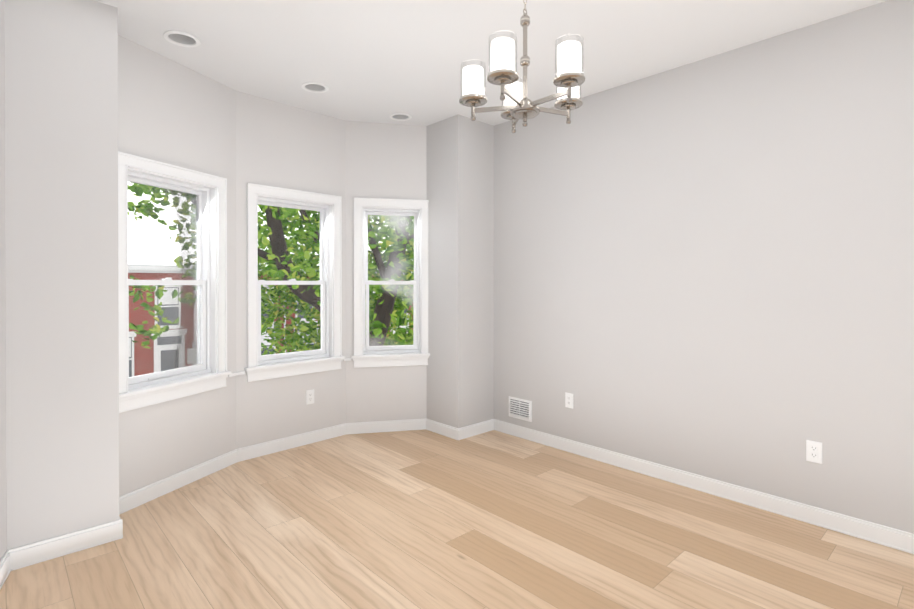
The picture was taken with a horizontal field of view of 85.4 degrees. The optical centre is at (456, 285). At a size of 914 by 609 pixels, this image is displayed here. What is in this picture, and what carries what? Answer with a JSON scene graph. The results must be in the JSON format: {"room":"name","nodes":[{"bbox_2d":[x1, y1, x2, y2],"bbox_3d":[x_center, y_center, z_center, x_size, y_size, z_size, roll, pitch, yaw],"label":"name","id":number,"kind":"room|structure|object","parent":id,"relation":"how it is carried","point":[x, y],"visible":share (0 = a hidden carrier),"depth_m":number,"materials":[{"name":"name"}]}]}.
{"room":"empty dining room","nodes":[
{"label":"empty dining room","id":0,"kind":"room"},
{"bbox_2d":[0,0,6,559],"bbox_3d":[-0.169,-0.044,-1.405,0.300,2.800,8.490,0,0,-30],"label":"wall","id":1,"kind":"structure","parent":0,"point":[3,508],"depth_m":2.28,"materials":[{"name":"paint"}]},
{"bbox_2d":[0,550,10,588],"bbox_3d":[-0.031,1.307,-1.320,0.018,0.098,8.390,0,0,-30],"label":"baseboard","id":2,"kind":"structure","parent":1,"relation":"attached to","point":[5,570],"depth_m":2.25,"materials":[{"name":"white wood"}]},
{"bbox_2d":[4,0,118,549],"bbox_3d":[-2.090,-0.063,2.582,0.490,2.800,0.360,0,0,-43],"label":"wall","id":3,"kind":"structure","parent":0,"point":[61,237],"depth_m":2.46,"materials":[{"name":"paint"}]},
{"bbox_2d":[8,519,122,570],"bbox_3d":[-1.938,1.289,2.471,0.454,0.098,0.018,0,0,-43],"label":"baseboard","id":4,"kind":"structure","parent":3,"relation":"attached to","point":[48,549],"depth_m":2.46,"materials":[{"name":"white wood"}]},
{"bbox_2d":[118,35,235,496],"bbox_3d":[-1.912,-0.066,3.319,0.170,2.800,1.053,0,0,20],"label":"wall","id":5,"kind":"structure","parent":0,"point":[171,112],"depth_m":3.27,"materials":[{"name":"paint"}]},
{"bbox_2d":[118,151,231,412],"bbox_3d":[-1.898,-0.020,3.268,0.193,1.520,0.861,0,0,20],"label":"bay window","id":6,"kind":"structure","parent":5,"relation":"in","point":[199,215],"depth_m":3.40,"materials":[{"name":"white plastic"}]},
{"bbox_2d":[119,449,237,514],"bbox_3d":[-1.824,1.285,3.293,0.018,0.098,0.953,0,0,20],"label":"baseboard","id":7,"kind":"structure","parent":5,"relation":"attached to","point":[141,496],"depth_m":3.23,"materials":[{"name":"white wood"}]},
{"bbox_2d":[236,91,345,448],"bbox_3d":[-1.392,-0.070,4.140,1.069,2.800,0.225,0,0,-43],"label":"wall","id":8,"kind":"structure","parent":0,"point":[280,145],"depth_m":4.00,"materials":[{"name":"paint"}]},
{"bbox_2d":[228,358,350,376],"bbox_3d":[-1.329,0.662,4.055,0.054,0.022,1.082,0,0,44],"label":"trim","id":9,"kind":"structure","parent":8,"relation":"attached to","point":[243,372],"depth_m":3.74,"materials":[{"name":"white wood"}]},
{"bbox_2d":[237,423,345,461],"bbox_3d":[-1.325,1.281,4.081,0.961,0.098,0.068,0,0,-43],"label":"baseboard","id":10,"kind":"structure","parent":8,"relation":"attached to","point":[269,447],"depth_m":4.03,"materials":[{"name":"white wood"}]},
{"bbox_2d":[244,183,344,381],"bbox_3d":[-1.361,-0.024,4.128,0.194,1.520,0.869,0,0,44],"label":"bay window","id":11,"kind":"structure","parent":8,"relation":"in","point":[327,356],"depth_m":4.15,"materials":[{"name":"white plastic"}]},
{"bbox_2d":[306,389,313,404],"bbox_3d":[-1.236,0.940,4.176,0.074,0.118,0.012,0,0,-43],"label":"outlet","id":12,"kind":"object","parent":8,"relation":"attached to","point":[309,396],"visible":1,"depth_m":4.17,"materials":[{"name":"white plastic"}]},
{"bbox_2d":[345,121,426,422],"bbox_3d":[-0.657,-0.072,4.586,0.831,2.800,0.170,0,0,-12],"label":"wall","id":13,"kind":"structure","parent":0,"point":[386,160],"depth_m":4.49,"materials":[{"name":"paint"}]},
{"bbox_2d":[346,418,425,434],"bbox_3d":[-0.637,1.279,4.500,0.731,0.098,0.018,0,0,-12],"label":"baseboard","id":14,"kind":"structure","parent":13,"relation":"attached to","point":[384,426],"depth_m":4.49,"materials":[{"name":"white wood"}]},
{"bbox_2d":[351,197,429,367],"bbox_3d":[-0.601,-0.026,4.566,0.729,1.520,0.193,0,0,-12],"label":"bay window","id":15,"kind":"structure","parent":13,"relation":"in","point":[416,353],"depth_m":4.55,"materials":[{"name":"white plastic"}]},
{"bbox_2d":[0,429,913,608],"bbox_3d":[0.903,1.424,0.087,5.511,0.150,9.202,0,0,-43],"label":"floor","id":16,"kind":"structure","parent":0,"point":[428,519],"depth_m":2.55,"materials":[{"name":"brown wood"}]},
{"bbox_2d":[426,115,493,427],"bbox_3d":[0.031,-0.072,4.611,0.500,2.800,0.480,0,0,-43],"label":"wall","id":17,"kind":"structure","parent":0,"point":[460,198],"depth_m":4.41,"materials":[{"name":"paint"}]},
{"bbox_2d":[426,418,457,439],"bbox_3d":[-0.142,1.279,4.423,0.018,0.098,0.430,0,0,-43],"label":"baseboard","id":18,"kind":"structure","parent":17,"relation":"attached to","point":[442,429],"depth_m":4.41,"materials":[{"name":"white wood"}]},
{"bbox_2d":[457,419,493,439],"bbox_3d":[0.176,1.279,4.413,0.464,0.098,0.018,0,0,-43],"label":"baseboard","id":19,"kind":"structure","parent":17,"relation":"attached to","point":[474,429],"depth_m":4.39,"materials":[{"name":"white wood"}]},
{"bbox_2d":[94,0,887,125],"bbox_3d":[0.903,-1.451,0.073,5.511,0.001,9.202,0,0,-43],"label":"ceiling","id":20,"kind":"structure","parent":0,"point":[378,61],"depth_m":2.95,"materials":[{"name":"paint"}]},
{"bbox_2d":[163,30,200,46],"bbox_3d":[-1.630,-1.508,2.937,0.194,0.104,0.194,0,0,-43],"label":"recessed light","id":21,"kind":"object","parent":20,"relation":"in","point":[181,38],"visible":0.62,"depth_m":2.98,"materials":[{"name":"grey"}]},
{"bbox_2d":[301,82,328,92],"bbox_3d":[-1.050,-1.511,3.664,0.194,0.104,0.194,0,0,-43],"label":"recessed light","id":22,"kind":"object","parent":20,"relation":"in","point":[315,87],"visible":0.56,"depth_m":3.71,"materials":[{"name":"grey"}]},
{"bbox_2d":[389,113,411,120],"bbox_3d":[-0.491,-1.514,4.310,0.194,0.104,0.194,0,0,-43],"label":"recessed light","id":23,"kind":"object","parent":20,"relation":"in","point":[400,116],"visible":0.58,"depth_m":4.36,"materials":[{"name":"grey"}]},
{"bbox_2d":[459,0,584,132],"bbox_3d":[0.303,-1.070,2.097,0.552,0.783,0.533,0,0,-43],"label":"chandelier","id":24,"kind":"object","parent":20,"relation":"hanging from","point":[568,79],"visible":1,"depth_m":2.06,"materials":[{"name":"white glass"}]},
{"bbox_2d":[494,0,913,533],"bbox_3d":[3.221,-0.059,1.677,0.300,2.800,8.260,0,0,-43],"label":"wall","id":25,"kind":"structure","parent":0,"point":[704,267],"depth_m":3.07,"materials":[{"name":"paint"}]},
{"bbox_2d":[509,396,531,421],"bbox_3d":[0.547,1.081,4.338,0.019,0.180,0.260,0,0,-43],"label":"air vent","id":26,"kind":"object","parent":25,"relation":"in","point":[519,408],"visible":1,"depth_m":4.33,"materials":[{"name":"white metal"}]},
{"bbox_2d":[565,392,572,408],"bbox_3d":[0.898,0.921,3.966,0.010,0.118,0.074,0,0,-43],"label":"electrical outlet","id":27,"kind":"object","parent":25,"relation":"attached to","point":[568,400],"visible":1,"depth_m":3.96,"materials":[{"name":"white plastic"}]},
{"bbox_2d":[494,419,913,553],"bbox_3d":[3.104,1.293,1.575,0.018,0.098,8.160,0,0,-43],"label":"baseboard","id":28,"kind":"structure","parent":25,"relation":"attached to","point":[894,538],"depth_m":3.07,"materials":[{"name":"white wood"}]},
{"bbox_2d":[806,440,821,463],"bbox_3d":[2.000,0.931,2.774,0.010,0.118,0.074,0,0,-43],"label":"electrical outlet","id":29,"kind":"object","parent":25,"relation":"attached to","point":[813,451],"visible":1,"depth_m":2.77,"materials":[{"name":"white plastic"}]},
{"label":"outside","id":30,"kind":"structure","parent":0,"visible":0},
{"bbox_3d":[-6.388,5.322,21.447,100.000,0.450,31.800,0,0,-43],"label":"ground","id":31,"kind":"structure","parent":30,"visible":0},
{"bbox_2d":[128,264,412,376],"bbox_3d":[-8.027,2.143,30.540,58.040,6.120,10.200,0,0,-43],"label":"houses","id":32,"kind":"structure","parent":31,"relation":"on","point":[136,273],"depth_m":20.85,"materials":[{"name":"brick"}]},
{"bbox_2d":[128,182,413,354],"bbox_3d":[-0.979,0.354,10.118,10.351,9.915,11.222,0,0,-43],"label":"tree","id":33,"kind":"object","parent":31,"relation":"on","point":[286,258],"depth_m":8.32,"materials":[{"name":"green plant"}]}
]}

